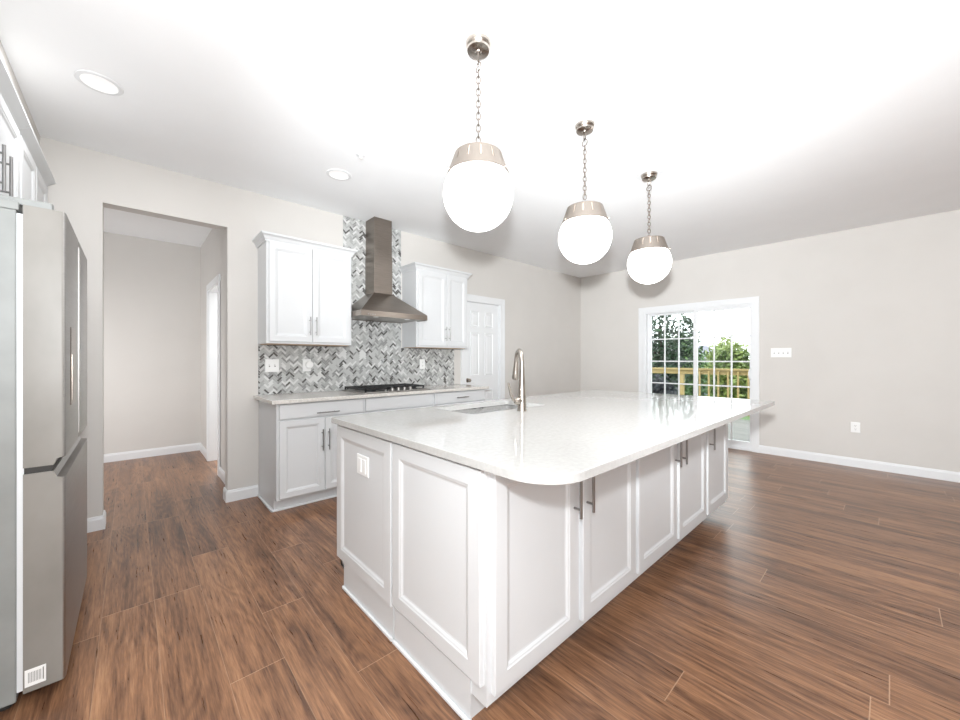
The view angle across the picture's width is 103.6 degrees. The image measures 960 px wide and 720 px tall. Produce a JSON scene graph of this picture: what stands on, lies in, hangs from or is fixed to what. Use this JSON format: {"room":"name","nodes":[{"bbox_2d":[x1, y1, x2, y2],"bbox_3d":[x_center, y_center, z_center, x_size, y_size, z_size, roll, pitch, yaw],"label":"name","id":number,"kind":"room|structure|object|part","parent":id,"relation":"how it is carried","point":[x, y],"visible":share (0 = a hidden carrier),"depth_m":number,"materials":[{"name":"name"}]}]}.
{"room":"kitchen","nodes":[
{"label":"kitchen","id":0,"kind":"room"},
{"bbox_2d":[0,40,39,144],"bbox_3d":[-2.525,-1.355,1.631,0.596,0.285,1.920,0,0,-43],"label":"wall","id":1,"kind":"structure","parent":0,"point":[2,51],"depth_m":2.06,"materials":[{"name":"beige paint"}]},
{"bbox_2d":[104,232,200,453],"bbox_3d":[-4.557,-0.143,4.504,2.400,2.750,0.120,0,0,-43],"label":"wall","id":2,"kind":"structure","parent":0,"point":[152,288],"depth_m":4.77,"materials":[{"name":"beige paint"}]},
{"bbox_2d":[104,443,224,483],"bbox_3d":[-3.803,1.182,3.526,2.185,0.100,2.340,0,0,-43],"label":"baseboard","id":3,"kind":"structure","parent":2,"relation":"attached to","point":[112,457],"depth_m":4.75,"materials":[{"name":"paint"}]},
{"bbox_2d":[201,228,224,471],"bbox_3d":[-2.953,-0.143,4.302,0.115,2.750,2.350,0,0,-43],"label":"wall","id":4,"kind":"structure","parent":0,"point":[213,247],"depth_m":4.27,"materials":[{"name":"beige paint"}]},
{"bbox_2d":[206,274,220,475],"bbox_3d":[-2.991,0.167,4.332,0.137,2.130,0.885,0,0,-43],"label":"trim","id":5,"kind":"structure","parent":4,"relation":"attached to","point":[213,288],"depth_m":4.57,"materials":[{"name":"paint"}]},
{"bbox_2d":[40,136,580,517],"bbox_3d":[-0.799,-0.133,4.607,7.407,2.730,0.120,0,0,-43],"label":"wall","id":6,"kind":"structure","parent":0,"point":[543,306],"depth_m":3.34,"materials":[{"name":"beige paint"}]},
{"bbox_2d":[87,485,258,532],"bbox_3d":[-0.585,1.182,4.802,6.527,0.100,0.144,0,0,-43],"label":"baseboard","id":7,"kind":"structure","parent":6,"relation":"attached to","point":[97,523],"depth_m":3.26,"materials":[{"name":"paint"}]},
{"bbox_2d":[252,230,357,345],"bbox_3d":[-1.615,-0.601,3.533,0.836,0.939,0.355,0,0,-43],"label":"upper cabinet","id":8,"kind":"object","parent":6,"relation":"attached to","point":[304,285],"visible":1,"depth_m":3.39,"materials":[{"name":"paint"}]},
{"bbox_3d":[-1.657,-0.576,3.316,0.352,0.845,0.020,0,0,-43],"label":"door","id":9,"kind":"part","parent":8,"relation":"part of","materials":[{"name":"paint"}]},
{"bbox_3d":[-1.618,-1.035,3.537,0.836,0.070,0.344,0,0,-43],"label":"crown","id":10,"kind":"part","parent":8,"relation":"part of","materials":[{"name":"paint"}]},
{"bbox_3d":[-1.488,-0.298,3.435,0.010,0.165,0.038,0,0,-43],"label":"handle","id":11,"kind":"part","parent":8,"relation":"part of","materials":[{"name":"silver metal"}]},
{"bbox_3d":[-1.395,-0.576,3.558,0.352,0.845,0.020,0,0,-43],"label":"door","id":12,"kind":"part","parent":8,"relation":"part of","materials":[{"name":"paint"}]},
{"bbox_2d":[258,216,453,394],"bbox_3d":[-1.171,-0.587,4.176,2.260,1.821,0.008,0,0,-43],"label":"tile backsplash","id":13,"kind":"structure","parent":6,"relation":"attached to","point":[375,355],"depth_m":4.07,"materials":[{"name":"grey tile"}]},
{"bbox_2d":[265,359,278,371],"bbox_3d":[-1.912,0.059,3.478,0.115,0.118,0.015,0,0,-43],"label":"light switch","id":14,"kind":"object","parent":13,"relation":"attached to","point":[271,365],"visible":1,"depth_m":3.48,"materials":[{"name":"white plastic"}]},
{"bbox_2d":[303,359,312,370],"bbox_3d":[-1.675,0.059,3.682,0.091,0.118,0.036,0,0,-43],"label":"wall outlet","id":15,"kind":"object","parent":13,"relation":"attached to","point":[307,364],"visible":1,"depth_m":3.67,"materials":[{"name":"white plastic"}]},
{"bbox_2d":[420,359,424,368],"bbox_3d":[-0.701,0.059,4.598,0.074,0.118,0.009,0,0,-43],"label":"wall outlet","id":16,"kind":"object","parent":13,"relation":"attached to","point":[422,361],"visible":1,"depth_m":4.60,"materials":[{"name":"white plastic"}]},
{"bbox_2d":[351,216,426,323],"bbox_3d":[-1.007,-0.956,3.986,0.750,1.080,0.494,0,0,-43],"label":"range hood","id":17,"kind":"object","parent":6,"relation":"attached to","point":[378,304],"visible":0.98,"depth_m":3.99,"materials":[{"name":"metal"}]},
{"bbox_2d":[399,262,471,348],"bbox_3d":[-0.517,-0.601,4.544,0.839,0.939,0.355,0,0,-43],"label":"upper cabinet","id":18,"kind":"object","parent":6,"relation":"attached to","point":[440,293],"visible":1,"depth_m":4.39,"materials":[{"name":"paint"}]},
{"bbox_3d":[-0.544,-0.576,4.342,0.397,0.845,0.020,0,0,-43],"label":"door","id":19,"kind":"part","parent":18,"relation":"part of","materials":[{"name":"paint"}]},
{"bbox_3d":[-0.521,-1.035,4.548,0.839,0.070,0.344,0,0,-43],"label":"crown","id":20,"kind":"part","parent":18,"relation":"part of","materials":[{"name":"paint"}]},
{"bbox_3d":[-0.281,-0.576,4.584,0.310,0.845,0.020,0,0,-43],"label":"door","id":21,"kind":"part","parent":18,"relation":"part of","materials":[{"name":"paint"}]},
{"bbox_2d":[461,294,504,400],"bbox_3d":[0.017,0.177,5.339,0.830,2.110,0.150,0,0,-43],"label":"door","id":22,"kind":"structure","parent":6,"relation":"in","point":[483,359],"depth_m":5.36,"materials":[{"name":"paint"}]},
{"bbox_2d":[0,0,959,277],"bbox_3d":[0.899,-1.568,2.446,7.837,0.140,10.620,0,0,-43],"label":"ceiling","id":23,"kind":"structure","parent":0,"point":[765,122],"depth_m":2.24,"materials":[{"name":"paint"}]},
{"bbox_2d":[73,70,123,95],"bbox_3d":[-2.065,-1.495,2.050,0.194,0.006,0.194,0,0,-43],"label":"recessed light","id":24,"kind":"object","parent":23,"relation":"in","point":[95,81],"visible":1,"depth_m":2.04,"materials":[{"name":"paint"}]},
{"bbox_2d":[326,169,351,180],"bbox_3d":[-1.145,-1.495,3.065,0.194,0.006,0.194,0,0,-43],"label":"recessed light","id":25,"kind":"object","parent":23,"relation":"in","point":[338,174],"visible":1,"depth_m":3.06,"materials":[{"name":"white plastic"}]},
{"bbox_2d":[356,151,365,159],"bbox_3d":[-0.869,-1.481,2.757,0.072,0.034,0.072,0,0,-43],"label":"sprinkler","id":26,"kind":"object","parent":23,"relation":"attached to","point":[359,153],"visible":1,"depth_m":2.75,"materials":[{"name":"paint"}]},
{"bbox_2d":[443,23,512,231],"bbox_3d":[-0.008,-1.054,1.787,0.330,0.887,0.330,0,0,-43],"label":"globe pendant","id":27,"kind":"object","parent":23,"relation":"hanging from","point":[478,188],"visible":1,"depth_m":1.69,"materials":[{"name":"glass"}]},
{"bbox_3d":[-0.008,-0.758,1.787,0.330,0.295,0.330,0,0,-43],"label":"globe","id":28,"kind":"part","parent":27,"relation":"part of","materials":[{"name":"white glass"}]},
{"bbox_3d":[-0.008,-1.192,1.787,0.021,0.354,0.021,0,0,-43],"label":"chain","id":29,"kind":"part","parent":27,"relation":"part of","materials":[{"name":"silver metal"}]},
{"bbox_2d":[558,114,611,263],"bbox_3d":[0.669,-1.054,2.411,0.330,0.887,0.330,0,0,-43],"label":"globe pendant","id":30,"kind":"object","parent":23,"relation":"hanging from","point":[585,233],"visible":1,"depth_m":2.31,"materials":[{"name":"white glass"}]},
{"bbox_3d":[0.669,-0.758,2.411,0.330,0.295,0.330,0,0,-43],"label":"globe","id":31,"kind":"part","parent":30,"relation":"part of","materials":[{"name":"white glass"}]},
{"bbox_3d":[0.669,-1.192,2.411,0.021,0.354,0.021,0,0,-43],"label":"chain","id":32,"kind":"part","parent":30,"relation":"part of","materials":[{"name":"silver metal"}]},
{"bbox_2d":[627,167,671,283],"bbox_3d":[1.367,-1.054,3.054,0.330,0.887,0.330,0,0,-43],"label":"globe pendant","id":33,"kind":"object","parent":23,"relation":"hanging from","point":[650,259],"visible":1,"depth_m":2.96,"materials":[{"name":"white glass"}]},
{"bbox_3d":[1.367,-1.192,3.054,0.021,0.354,0.021,0,0,-43],"label":"chain","id":34,"kind":"part","parent":33,"relation":"part of","materials":[{"name":"silver metal"}]},
{"bbox_3d":[1.367,-0.758,3.054,0.330,0.295,0.330,0,0,-43],"label":"globe","id":35,"kind":"part","parent":33,"relation":"part of","materials":[{"name":"white glass"}]},
{"bbox_2d":[0,448,959,719],"bbox_3d":[1.057,1.282,2.592,7.407,0.100,10.620,0,0,-43],"label":"floor","id":36,"kind":"structure","parent":0,"point":[816,590],"depth_m":1.81,"materials":[{"name":"brown wood"}]},
{"bbox_2d":[19,126,55,202],"bbox_3d":[-2.856,0.010,2.044,0.661,2.444,0.856,0,0,-43],"label":"pantry cabinet","id":37,"kind":"object","parent":36,"relation":"on","point":[36,175],"visible":0.2,"depth_m":2.16,"materials":[{"name":"paint"}]},
{"bbox_3d":[-2.504,-0.726,2.085,0.022,0.855,0.400,0,0,-43],"label":"door","id":38,"kind":"part","parent":37,"relation":"part of","materials":[{"name":"paint"}]},
{"bbox_3d":[-2.785,-0.726,2.390,0.022,0.855,0.400,0,0,-43],"label":"door","id":39,"kind":"part","parent":37,"relation":"part of","materials":[{"name":"paint"}]},
{"bbox_2d":[0,194,86,711],"bbox_3d":[-2.130,0.331,1.459,0.805,1.802,0.912,0,0,-43],"label":"refrigerator","id":40,"kind":"object","parent":36,"relation":"on","point":[43,262],"visible":1,"depth_m":1.35,"materials":[{"name":"metal"}]},
{"bbox_3d":[-1.720,-0.080,1.526,0.102,0.927,0.452,0,0,-43],"label":"door","id":41,"kind":"part","parent":40,"relation":"part of","materials":[{"name":"metal"}]},
{"bbox_3d":[-1.875,0.791,1.695,0.102,0.771,0.910,0,0,-43],"label":"freezer drawer","id":42,"kind":"part","parent":40,"relation":"part of","materials":[{"name":"metal"}]},
{"bbox_3d":[-1.826,-0.088,1.719,0.005,0.840,0.012,0,0,-43],"label":"handle","id":43,"kind":"part","parent":40,"relation":"part of","materials":[{"name":"metal"}]},
{"bbox_3d":[-2.030,-0.080,1.863,0.102,0.927,0.452,0,0,-43],"label":"door","id":44,"kind":"part","parent":40,"relation":"part of","materials":[{"name":"metal"}]},
{"bbox_2d":[257,398,363,512],"bbox_3d":[-1.527,0.793,3.426,0.754,0.878,0.623,0,0,-43],"label":"base cabinet","id":45,"kind":"object","parent":36,"relation":"on","point":[298,441],"visible":0.88,"depth_m":3.16,"materials":[{"name":"paint"}]},
{"bbox_3d":[-1.560,1.224,3.462,0.754,0.016,0.494,0,0,-43],"label":"shoe moulding","id":46,"kind":"part","parent":45,"relation":"part of","materials":[{"name":"paint"}]},
{"bbox_3d":[-1.466,0.807,3.123,0.355,0.620,0.020,0,0,-43],"label":"door","id":47,"kind":"part","parent":45,"relation":"part of","materials":[{"name":"paint"}]},
{"bbox_3d":[-1.340,0.423,3.239,0.698,0.118,0.020,0,0,-43],"label":"drawer","id":48,"kind":"part","parent":45,"relation":"part of","materials":[{"name":"paint"}]},
{"bbox_3d":[-1.208,0.807,3.361,0.339,0.620,0.020,0,0,-43],"label":"door","id":49,"kind":"part","parent":45,"relation":"part of","materials":[{"name":"paint"}]},
{"bbox_2d":[364,393,432,412],"bbox_3d":[-0.963,0.793,3.946,0.776,0.878,0.623,0,0,-43],"label":"base cabinet","id":50,"kind":"object","parent":36,"relation":"on","point":[399,402],"visible":0.09,"depth_m":3.71,"materials":[{"name":"paint"}]},
{"bbox_2d":[337,408,481,641],"bbox_3d":[0.371,0.790,2.773,2.647,0.884,0.636,0,0,-43],"label":"base cabinet","id":51,"kind":"object","parent":36,"relation":"on","point":[364,504],"visible":0.3,"depth_m":1.83,"materials":[{"name":"paint"}]},
{"bbox_2d":[357,453,368,477],"bbox_3d":[-0.578,0.522,1.854,0.010,0.098,0.122,0,0,-43],"label":"wall outlet","id":52,"kind":"object","parent":51,"relation":"attached to","point":[362,461],"visible":1,"depth_m":1.84,"materials":[{"name":"white plastic"}]},
{"bbox_3d":[-0.583,0.722,1.868,0.018,0.720,0.590,0,0,-43],"label":"panel","id":53,"kind":"part","parent":51,"relation":"part of","materials":[{"name":"paint"}]},
{"bbox_3d":[-0.560,1.224,1.839,0.012,0.016,0.525,0,0,-43],"label":"shoe moulding","id":54,"kind":"part","parent":51,"relation":"part of","materials":[{"name":"paint"}]},
{"bbox_3d":[-0.554,1.157,1.845,0.006,0.150,0.525,0,0,-43],"label":"panel","id":55,"kind":"part","parent":51,"relation":"part of","materials":[{"name":"paint"}]},
{"bbox_2d":[331,389,774,484],"bbox_3d":[0.711,0.333,2.479,2.799,0.030,1.500,0,0,-43],"label":"countertop","id":56,"kind":"structure","parent":51,"relation":"on","point":[569,437],"depth_m":1.73,"materials":[{"name":"stone"}]},
{"bbox_2d":[454,405,517,413],"bbox_3d":[0.081,0.446,2.539,0.720,0.193,0.415,0,0,-43],"label":"sink","id":57,"kind":"object","parent":56,"relation":"in","point":[498,407],"visible":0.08,"depth_m":2.62,"materials":[{"name":"metal"}]},
{"bbox_3d":[-0.039,0.446,2.428,0.350,0.193,0.373,0,0,-43],"label":"bowl","id":58,"kind":"part","parent":57,"relation":"part of","materials":[{"name":"metal"}]},
{"bbox_3d":[0.216,0.446,2.664,0.310,0.193,0.373,0,0,-43],"label":"bowl","id":59,"kind":"part","parent":57,"relation":"part of","materials":[{"name":"metal"}]},
{"bbox_2d":[507,349,526,411],"bbox_3d":[0.241,0.125,2.361,0.108,0.386,0.273,0,0,11],"label":"kitchen faucet","id":60,"kind":"object","parent":56,"relation":"on","point":[518,372],"visible":1,"depth_m":2.31,"materials":[{"name":"silver metal"}]},
{"bbox_3d":[0.193,0.201,2.264,0.077,0.124,0.017,0,0,-43],"label":"lever","id":61,"kind":"part","parent":60,"relation":"part of","materials":[{"name":"silver metal"}]},
{"bbox_3d":[0.247,-0.014,2.391,0.029,0.107,0.163,0,0,-9],"label":"spout","id":62,"kind":"part","parent":60,"relation":"part of","materials":[{"name":"silver metal"}]},
{"bbox_2d":[433,389,484,405],"bbox_3d":[-0.397,0.793,4.467,0.760,0.878,0.623,0,0,-43],"label":"drawer","id":63,"kind":"object","parent":36,"relation":"on","point":[467,396],"visible":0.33,"depth_m":4.24,"materials":[{"name":"paint"}]},
{"bbox_2d":[254,384,488,404],"bbox_3d":[-0.961,0.339,3.954,2.345,0.030,0.614,0,0,-43],"label":"countertop","id":64,"kind":"structure","parent":63,"relation":"on","point":[287,398],"depth_m":3.47,"materials":[{"name":"stone"}]},
{"bbox_2d":[343,383,430,393],"bbox_3d":[-0.962,0.301,3.937,0.750,0.046,0.505,0,0,-43],"label":"gas cooktop","id":65,"kind":"object","parent":64,"relation":"in","point":[384,388],"visible":1,"depth_m":3.83,"materials":[{"name":"metal"}]},
{"bbox_2d":[392,442,635,719],"bbox_3d":[0.220,0.790,1.763,1.056,0.884,0.637,0,0,-43],"label":"base cabinet","id":66,"kind":"object","parent":36,"relation":"on","point":[491,573],"visible":0.72,"depth_m":1.40,"materials":[{"name":"paint"}]},
{"bbox_3d":[-0.207,1.224,1.456,0.012,0.016,0.503,0,0,-43],"label":"shoe moulding","id":67,"kind":"part","parent":66,"relation":"part of","materials":[{"name":"paint"}]},
{"bbox_3d":[-0.201,1.157,1.462,0.006,0.150,0.503,0,0,-43],"label":"panel","id":68,"kind":"part","parent":66,"relation":"part of","materials":[{"name":"paint"}]},
{"bbox_3d":[-0.185,0.715,1.436,0.018,0.705,0.563,0,0,-43],"label":"panel","id":69,"kind":"part","parent":66,"relation":"part of","materials":[{"name":"paint"}]},
{"bbox_3d":[0.219,0.730,1.394,0.479,0.735,0.020,0,0,-43],"label":"door","id":70,"kind":"part","parent":66,"relation":"part of","materials":[{"name":"paint"}]},
{"bbox_3d":[0.395,0.542,1.517,0.012,0.190,0.039,0,0,-43],"label":"handle","id":71,"kind":"part","parent":66,"relation":"part of","materials":[{"name":"silver metal"}]},
{"bbox_3d":[0.464,0.542,1.581,0.012,0.190,0.039,0,0,-43],"label":"handle","id":72,"kind":"part","parent":66,"relation":"part of","materials":[{"name":"silver metal"}]},
{"bbox_3d":[0.602,0.730,1.747,0.483,0.735,0.020,0,0,-43],"label":"door","id":73,"kind":"part","parent":66,"relation":"part of","materials":[{"name":"paint"}]},
{"bbox_2d":[634,432,705,579],"bbox_3d":[1.006,0.790,2.487,1.078,0.884,0.637,0,0,-43],"label":"base cabinet","id":74,"kind":"object","parent":36,"relation":"on","point":[670,481],"visible":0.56,"depth_m":2.20,"materials":[{"name":"paint"}]},
{"bbox_3d":[0.992,0.730,2.106,0.508,0.735,0.020,0,0,-43],"label":"door","id":75,"kind":"part","parent":74,"relation":"part of","materials":[{"name":"paint"}]},
{"bbox_3d":[1.179,0.542,2.239,0.012,0.190,0.039,0,0,-43],"label":"handle","id":76,"kind":"part","parent":74,"relation":"part of","materials":[{"name":"silver metal"}]},
{"bbox_3d":[1.246,0.542,2.302,0.012,0.190,0.039,0,0,-43],"label":"handle","id":77,"kind":"part","parent":74,"relation":"part of","materials":[{"name":"silver metal"}]},
{"bbox_3d":[1.390,0.730,2.473,0.500,0.735,0.020,0,0,-43],"label":"door","id":78,"kind":"part","parent":74,"relation":"part of","materials":[{"name":"paint"}]},
{"bbox_2d":[704,424,727,519],"bbox_3d":[1.591,0.790,3.026,0.509,0.884,0.637,0,0,-43],"label":"base cabinet","id":79,"kind":"object","parent":36,"relation":"on","point":[717,438],"visible":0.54,"depth_m":2.82,"materials":[{"name":"paint"}]},
{"bbox_3d":[1.641,0.542,2.665,0.012,0.190,0.039,0,0,-43],"label":"handle","id":80,"kind":"part","parent":79,"relation":"part of","materials":[{"name":"silver metal"}]},
{"bbox_2d":[581,209,959,471],"bbox_3d":[4.617,-0.133,4.083,0.150,2.730,7.990,0,0,-43],"label":"wall","id":81,"kind":"structure","parent":0,"point":[868,317],"depth_m":4.41,"materials":[{"name":"beige paint"}]},
{"bbox_2d":[638,296,758,452],"bbox_3d":[3.180,0.202,5.610,0.174,2.061,1.607,0,0,-43],"label":"door","id":82,"kind":"structure","parent":81,"relation":"in","point":[645,315],"depth_m":5.39,"materials":[{"name":"paint"}]},
{"bbox_3d":[2.985,0.239,5.884,0.040,1.925,0.720,0,0,-43],"label":"sash","id":83,"kind":"part","parent":82,"relation":"part of","materials":[{"name":"paint"}]},
{"bbox_3d":[3.413,0.239,5.338,0.040,1.925,0.702,0,0,-43],"label":"sash","id":84,"kind":"part","parent":82,"relation":"part of","materials":[{"name":"paint"}]},
{"bbox_2d":[771,348,790,356],"bbox_3d":[3.834,-0.086,4.811,0.015,0.104,0.191,0,0,-43],"label":"light switch","id":85,"kind":"object","parent":81,"relation":"attached to","point":[775,352],"visible":1,"depth_m":4.80,"materials":[{"name":"white plastic"}]},
{"bbox_2d":[851,422,859,432],"bbox_3d":[4.292,0.780,4.318,0.009,0.118,0.078,0,0,-43],"label":"wall outlet","id":86,"kind":"object","parent":81,"relation":"attached to","point":[855,426],"visible":1,"depth_m":4.32,"materials":[{"name":"white plastic"}]},
{"bbox_2d":[759,445,959,482],"bbox_3d":[4.516,1.182,4.072,0.014,0.100,7.870,0,0,-43],"label":"baseboard","id":87,"kind":"structure","parent":81,"relation":"attached to","point":[945,475],"depth_m":4.25,"materials":[{"name":"paint"}]},
{"label":"outside","id":88,"kind":"structure","parent":0,"visible":0},
{"bbox_3d":[28.639,3.932,39.978,83.700,0.200,100.000,0,0,-43],"label":"ground","id":89,"kind":"structure","parent":88,"visible":0},
{"bbox_2d":[652,374,677,394],"bbox_3d":[5.204,2.125,10.999,1.635,3.431,1.319,0,0,-43],"label":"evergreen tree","id":90,"kind":"object","parent":89,"relation":"on","point":[656,387],"visible":0.04,"depth_m":10.81,"materials":[{"name":"green plant"}]},
{"bbox_2d":[652,314,703,393],"bbox_3d":[6.396,0.734,13.154,2.220,6.205,2.368,0,0,-43],"label":"leafy tree","id":91,"kind":"object","parent":89,"relation":"on","point":[672,347],"visible":0.35,"depth_m":12.75,"materials":[{"name":"green plant"}]},
{"bbox_2d":[666,333,710,396],"bbox_3d":[8.715,1.335,16.151,2.856,5.007,2.063,0,0,-43],"label":"leafy tree","id":92,"kind":"object","parent":89,"relation":"on","point":[688,390],"visible":0.12,"depth_m":15.65,"materials":[{"name":"green plant"}]},
{"bbox_2d":[698,345,711,394],"bbox_3d":[17.953,1.332,31.358,5.700,5.000,3.900,0,0,-43],"label":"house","id":93,"kind":"structure","parent":89,"relation":"on","point":[699,346],"depth_m":31.45,"materials":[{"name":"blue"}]},
{"bbox_2d":[703,341,749,398],"bbox_3d":[11.728,1.490,17.567,2.567,4.698,2.398,0,0,-43],"label":"leafy tree","id":94,"kind":"object","parent":89,"relation":"on","point":[725,355],"visible":0.53,"depth_m":17.07,"materials":[{"name":"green plant"}]},
{"bbox_2d":[704,334,748,367],"bbox_3d":[14.373,1.180,22.121,3.103,5.318,2.669,0,0,-43],"label":"leafy tree","id":95,"kind":"object","parent":89,"relation":"on","point":[720,344],"visible":0.03,"depth_m":22.12,"materials":[{"name":"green plant"}]},
{"bbox_2d":[728,419,749,441],"bbox_3d":[3.918,2.582,7.688,3.687,2.500,9.000,0,0,-43],"label":"wooden deck","id":96,"kind":"object","parent":89,"relation":"on","point":[741,427],"visible":0.02,"depth_m":7.06,"materials":[{"name":"grey wood"}]},
{"bbox_2d":[652,367,749,416],"bbox_3d":[5.168,0.772,8.839,0.140,1.120,9.000,0,0,-43],"label":"deck railing","id":97,"kind":"object","parent":96,"relation":"on","point":[683,371],"visible":0.2,"depth_m":8.66,"materials":[{"name":"beige wood"}]},
{"bbox_3d":[4.902,0.792,9.165,0.090,1.080,0.090,0,0,-43],"label":"post","id":98,"kind":"part","parent":97,"relation":"part of","materials":[{"name":"beige wood"}]},
{"bbox_3d":[5.161,0.302,8.833,0.040,0.100,9.000,0,0,-43],"label":"rail","id":99,"kind":"part","parent":97,"relation":"part of","materials":[{"name":"beige wood"}]},
{"bbox_3d":[5.168,0.232,8.839,0.140,0.040,9.000,0,0,-43],"label":"rail","id":100,"kind":"part","parent":97,"relation":"part of","materials":[{"name":"beige wood"}]},
{"bbox_3d":[-0.732,-0.133,-0.844,0.120,2.730,7.990,0,0,-43],"label":"wall","id":101,"kind":"structure","parent":0,"visible":0},
{"bbox_2d":[0,55,30,197],"bbox_3d":[-2.231,-0.905,1.369,0.666,0.614,0.978,0,0,-43],"label":"upper cabinet","id":102,"kind":"object","parent":101,"relation":"attached to","point":[13,117],"visible":0.88,"depth_m":1.74,"materials":[{"name":"paint"}]},
{"bbox_3d":[-1.961,-0.783,1.538,0.038,0.190,0.011,0,0,-43],"label":"handle","id":103,"kind":"part","parent":102,"relation":"part of","materials":[{"name":"silver metal"}]},
{"bbox_3d":[-2.045,-0.783,1.630,0.038,0.190,0.011,0,0,-43],"label":"handle","id":104,"kind":"part","parent":102,"relation":"part of","materials":[{"name":"silver metal"}]},
{"bbox_3d":[-2.184,-0.883,1.738,0.022,0.540,0.465,0,0,-43],"label":"door","id":105,"kind":"part","parent":102,"relation":"part of","materials":[{"name":"paint"}]},
{"bbox_3d":[-2.017,-1.170,1.567,0.075,0.084,0.978,0,0,-43],"label":"crown","id":106,"kind":"part","parent":102,"relation":"part of","materials":[{"name":"paint"}]}
]}

